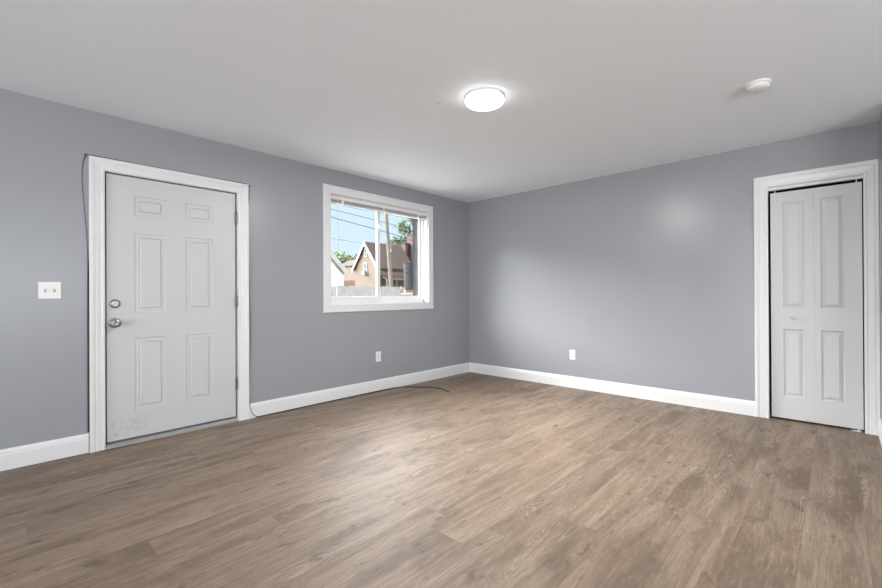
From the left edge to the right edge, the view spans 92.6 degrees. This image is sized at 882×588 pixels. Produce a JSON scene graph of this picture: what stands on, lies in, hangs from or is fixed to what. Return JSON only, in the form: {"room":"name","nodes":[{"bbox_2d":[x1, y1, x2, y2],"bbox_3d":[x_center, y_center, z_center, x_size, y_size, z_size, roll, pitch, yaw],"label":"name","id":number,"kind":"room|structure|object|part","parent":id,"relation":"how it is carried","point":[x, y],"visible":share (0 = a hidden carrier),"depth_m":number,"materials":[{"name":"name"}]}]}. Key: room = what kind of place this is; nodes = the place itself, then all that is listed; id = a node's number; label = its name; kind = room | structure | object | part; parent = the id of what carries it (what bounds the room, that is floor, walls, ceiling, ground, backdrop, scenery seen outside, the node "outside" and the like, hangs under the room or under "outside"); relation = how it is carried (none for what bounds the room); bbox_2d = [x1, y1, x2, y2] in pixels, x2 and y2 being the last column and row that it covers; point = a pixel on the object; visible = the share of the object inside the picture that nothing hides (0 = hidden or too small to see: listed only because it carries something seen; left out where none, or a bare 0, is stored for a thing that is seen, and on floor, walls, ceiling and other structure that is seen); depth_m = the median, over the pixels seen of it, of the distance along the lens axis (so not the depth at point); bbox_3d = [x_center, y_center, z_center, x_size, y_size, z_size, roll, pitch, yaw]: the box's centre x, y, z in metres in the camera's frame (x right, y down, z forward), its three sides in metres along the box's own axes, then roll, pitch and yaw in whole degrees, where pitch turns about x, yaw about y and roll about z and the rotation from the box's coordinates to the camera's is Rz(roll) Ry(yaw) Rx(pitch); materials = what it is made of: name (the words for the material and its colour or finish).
{"room":"empty living room","nodes":[
{"label":"empty living room","id":0,"kind":"room"},
{"bbox_2d":[0,88,468,471],"bbox_3d":[-3.577,-0.089,1.951,0.120,2.440,11.740,0,0,43],"label":"wall","id":1,"kind":"structure","parent":0,"point":[297,348],"depth_m":3.48,"materials":[{"name":"grey paint"}]},
{"bbox_2d":[0,433,88,470],"bbox_3d":[-4.980,1.062,0.351,0.014,0.134,7.244,0,0,43],"label":"baseboard","id":2,"kind":"structure","parent":1,"relation":"attached to","point":[25,455],"depth_m":2.81,"materials":[{"name":"white paint"}]},
{"bbox_2d":[38,282,60,298],"bbox_3d":[-2.640,-0.025,2.847,0.017,0.114,0.114,0,0,43],"label":"light switch","id":3,"kind":"object","parent":1,"relation":"attached to","point":[46,290],"visible":1,"depth_m":2.85,"materials":[{"name":"white plastic"}]},
{"bbox_2d":[89,155,249,452],"bbox_3d":[-2.175,0.071,3.457,0.178,2.114,1.114,0,0,43],"label":"door frame","id":4,"kind":"structure","parent":1,"relation":"attached to","point":[98,166],"depth_m":3.11,"materials":[{"name":"white paint"}]},
{"bbox_2d":[105,173,237,443],"bbox_3d":[-2.120,0.108,3.408,0.113,1.987,0.917,0,0,43],"label":"door","id":5,"kind":"structure","parent":1,"relation":"in","point":[171,300],"depth_m":3.37,"materials":[{"name":"white paint"}]},
{"bbox_2d":[82,154,448,431],"bbox_3d":[-1.367,0.065,4.123,3.224,2.122,0.562,0,0,-35],"label":"cable","id":6,"kind":"object","parent":1,"relation":"attached to","point":[88,357],"visible":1,"depth_m":2.99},
{"bbox_2d":[323,183,433,312],"bbox_3d":[-0.710,-0.476,5.003,0.154,1.343,1.621,0,0,43],"label":"window","id":7,"kind":"structure","parent":1,"relation":"in","point":[420,298],"depth_m":4.99,"materials":[{"name":"white plastic"}]},
{"bbox_3d":[-0.971,-0.477,4.762,0.021,1.091,0.705,0,0,43],"label":"sash","id":8,"kind":"part","parent":7,"relation":"part of","materials":[{"name":"clear glass"}]},
{"bbox_2d":[331,195,426,251],"bbox_3d":[-0.687,-0.763,4.982,0.056,0.576,1.425,0,0,43],"label":"window blind","id":9,"kind":"object","parent":7,"relation":"attached to","point":[338,200],"visible":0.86,"depth_m":4.89,"materials":[{"name":"white plastic"}]},
{"bbox_3d":[-0.692,-0.972,4.986,0.034,0.012,1.413,0,0,43],"label":"rail","id":10,"kind":"part","parent":9,"relation":"part of","materials":[{"name":"white plastic"}]},
{"bbox_3d":[-0.520,-0.478,5.288,0.022,1.091,0.732,0,0,43],"label":"sash","id":11,"kind":"part","parent":7,"relation":"part of","materials":[{"name":"clear glass"}]},
{"bbox_2d":[376,351,380,361],"bbox_3d":[-0.726,0.724,4.886,0.008,0.114,0.070,0,0,43],"label":"electrical outlet","id":12,"kind":"object","parent":1,"relation":"attached to","point":[378,354],"visible":1,"depth_m":4.88,"materials":[{"name":"white plastic"}]},
{"bbox_2d":[249,363,469,418],"bbox_3d":[-0.659,1.058,4.949,0.014,0.134,3.136,0,0,43],"label":"baseboard","id":13,"kind":"structure","parent":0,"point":[261,408],"depth_m":4.58,"materials":[{"name":"white paint"}]},
{"bbox_2d":[413,218,417,295],"bbox_3d":[-3.695,0.212,2.035,0.170,3.040,12.060,0,0,43],"label":"wall","id":14,"kind":"structure","parent":0,"point":[415,221],"depth_m":5.65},
{"bbox_2d":[0,372,881,587],"bbox_3d":[-0.523,1.169,-0.505,7.920,0.120,12.700,0,0,43],"label":"floor","id":15,"kind":"structure","parent":0,"point":[488,481],"depth_m":2.29,"materials":[{"name":"beige wood"}]},
{"bbox_2d":[105,416,238,449],"bbox_3d":[-2.173,1.113,3.455,0.172,0.030,0.932,0,0,43],"label":"threshold","id":16,"kind":"object","parent":15,"relation":"on","point":[133,441],"visible":0.6,"depth_m":3.35,"materials":[{"name":"metal"}]},
{"bbox_2d":[0,0,881,202],"bbox_3d":[-0.598,-1.430,-0.439,8.090,0.200,12.700,0,0,43],"label":"ceiling","id":17,"kind":"structure","parent":0,"point":[377,90],"depth_m":2.54,"materials":[{"name":"white paint"}]},
{"bbox_2d":[465,88,503,110],"bbox_3d":[0.292,-1.294,2.839,0.266,0.064,0.266,0,0,43],"label":"ceiling light","id":18,"kind":"object","parent":17,"relation":"attached to","point":[482,99],"visible":1,"depth_m":2.77,"materials":[{"name":"white plastic"}]},
{"bbox_2d":[744,78,771,93],"bbox_3d":[2.014,-1.313,2.682,0.140,0.043,0.140,0,0,43],"label":"smoke detector","id":19,"kind":"object","parent":17,"relation":"attached to","point":[759,85],"visible":1,"depth_m":2.65,"materials":[{"name":"white plastic"}]},
{"bbox_2d":[469,122,880,418],"bbox_3d":[1.991,-0.110,4.691,4.243,2.440,0.120,0,0,43],"label":"wall","id":20,"kind":"structure","parent":0,"point":[646,274],"depth_m":4.51,"materials":[{"name":"grey paint"}]},
{"bbox_2d":[570,350,574,359],"bbox_3d":[1.561,0.722,5.010,0.070,0.114,0.008,0,0,43],"label":"electrical outlet","id":21,"kind":"object","parent":20,"relation":"attached to","point":[572,352],"visible":1,"depth_m":5.01,"materials":[{"name":"white plastic"}]},
{"bbox_2d":[469,362,754,415],"bbox_3d":[1.621,1.046,4.949,3.337,0.134,0.014,0,0,43],"label":"baseboard","id":22,"kind":"structure","parent":20,"relation":"attached to","point":[732,405],"depth_m":4.56,"materials":[{"name":"white paint"}]},
{"bbox_2d":[770,179,863,431],"bbox_3d":[3.147,0.090,3.555,0.577,2.024,0.066,0,0,43],"label":"door","id":23,"kind":"structure","parent":20,"relation":"in","point":[817,281],"depth_m":3.54,"materials":[{"name":"white paint"}]},
{"bbox_2d":[754,159,879,435],"bbox_3d":[3.157,0.027,3.583,0.783,2.149,0.138,0,0,43],"label":"door frame","id":24,"kind":"structure","parent":20,"relation":"attached to","point":[869,168],"depth_m":3.45,"materials":[{"name":"white paint"}]},
{"bbox_2d":[769,179,864,414],"bbox_3d":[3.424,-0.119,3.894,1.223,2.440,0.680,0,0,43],"label":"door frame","id":25,"kind":"structure","parent":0,"point":[860,180],"depth_m":4.05,"materials":[{"name":"paint"}]},
{"bbox_2d":[879,109,881,419],"bbox_3d":[3.298,-0.120,3.072,0.120,2.440,0.450,0,0,43],"label":"wall","id":26,"kind":"structure","parent":0,"point":[880,117],"depth_m":3.19,"materials":[{"name":"grey paint"}]},
{"bbox_2d":[878,419,881,445],"bbox_3d":[3.248,1.033,3.107,0.014,0.134,0.428,0,0,43],"label":"baseboard","id":27,"kind":"structure","parent":26,"relation":"attached to","point":[880,420],"depth_m":3.14,"materials":[{"name":"white paint"}]},
{"label":"outside","id":28,"kind":"structure","parent":0,"visible":0},
{"bbox_3d":[-31.486,2.233,118.399,199.700,0.100,200.000,0,0,43],"label":"ground","id":29,"kind":"structure","parent":28,"visible":0},
{"bbox_2d":[331,250,347,295],"bbox_3d":[-11.042,-1.378,25.648,9.160,6.420,6.440,0,0,43],"label":"house","id":30,"kind":"structure","parent":29,"relation":"on","point":[338,269],"depth_m":24.48,"materials":[{"name":"white"}]},
{"bbox_2d":[334,250,357,266],"bbox_3d":[-24.268,-4.206,100.355,13.159,12.608,12.400,0,0,43],"label":"tree","id":31,"kind":"object","parent":29,"relation":"on","point":[347,258],"visible":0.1,"depth_m":99.05,"materials":[{"name":"green plant"}]},
{"bbox_2d":[331,286,404,295],"bbox_3d":[-2.331,0.754,12.789,0.164,1.999,13.100,0,0,43],"label":"picket fence","id":32,"kind":"object","parent":29,"relation":"on","point":[341,290],"visible":0.13,"depth_m":12.71,"materials":[{"name":"grey wood"}]},
{"bbox_2d":[343,242,410,286],"bbox_3d":[-11.444,-3.188,71.427,14.500,10.290,8.000,0,0,43],"label":"house","id":33,"kind":"structure","parent":29,"relation":"on","point":[362,271],"depth_m":67.71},
{"bbox_2d":[384,213,392,286],"bbox_3d":[-2.638,-2.265,19.883,1.587,8.092,0.473,0,0,-36],"label":"utility pole","id":34,"kind":"object","parent":29,"relation":"on","point":[389,262],"visible":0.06,"depth_m":19.92,"materials":[{"name":"brown wood"}]},
{"bbox_2d":[331,217,412,240],"bbox_3d":[-0.622,-3.128,25.310,0.313,0.616,36.706,0,0,19],"label":"power line","id":35,"kind":"object","parent":34,"relation":"attached to","point":[331,217],"visible":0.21,"depth_m":17.72,"materials":[{"name":"black metal"}]},
{"bbox_2d":[332,209,412,230],"bbox_3d":[-0.667,-3.621,25.326,0.208,1.424,36.706,0,0,19],"label":"power line","id":36,"kind":"object","parent":34,"relation":"attached to","point":[332,209],"visible":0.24,"depth_m":17.98,"materials":[{"name":"black metal"}]},
{"bbox_2d":[385,235,406,244],"bbox_3d":[-7.790,-5.098,86.049,7.256,14.152,4.582,0,0,3],"label":"tree","id":37,"kind":"object","parent":29,"relation":"on","point":[401,240],"visible":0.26,"depth_m":85.22,"materials":[{"name":"green plant"}]},
{"bbox_2d":[395,217,412,235],"bbox_3d":[-3.773,-8.105,90.097,12.532,20.147,5.396,0,0,6],"label":"tree","id":38,"kind":"object","parent":29,"relation":"on","point":[401,224],"visible":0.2,"depth_m":89.62,"materials":[{"name":"green plant"}]},
{"bbox_2d":[396,234,412,262],"bbox_3d":[-0.860,-4.645,81.170,9.600,13.150,12.300,0,0,43],"label":"brick building","id":39,"kind":"structure","parent":29,"relation":"on","point":[408,247],"depth_m":78.74,"materials":[{"name":"brown"}]},
{"bbox_3d":[-2.640,1.722,7.592,5.900,0.040,16.000,0,0,43],"label":"path","id":40,"kind":"object","parent":29,"relation":"on","visible":0},
{"bbox_2d":[400,290,412,295],"bbox_3d":[-0.280,0.833,6.048,0.344,1.785,0.495,0,0,43],"label":"brick pier","id":41,"kind":"structure","parent":40,"relation":"on","point":[403,292],"depth_m":5.90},
{"bbox_2d":[403,263,412,289],"bbox_3d":[-0.379,-0.245,5.950,0.312,0.372,0.313,0,0,43],"label":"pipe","id":42,"kind":"object","parent":41,"relation":"on","point":[408,267],"visible":0.45,"depth_m":5.83,"materials":[{"name":"grey plastic"}]}
]}

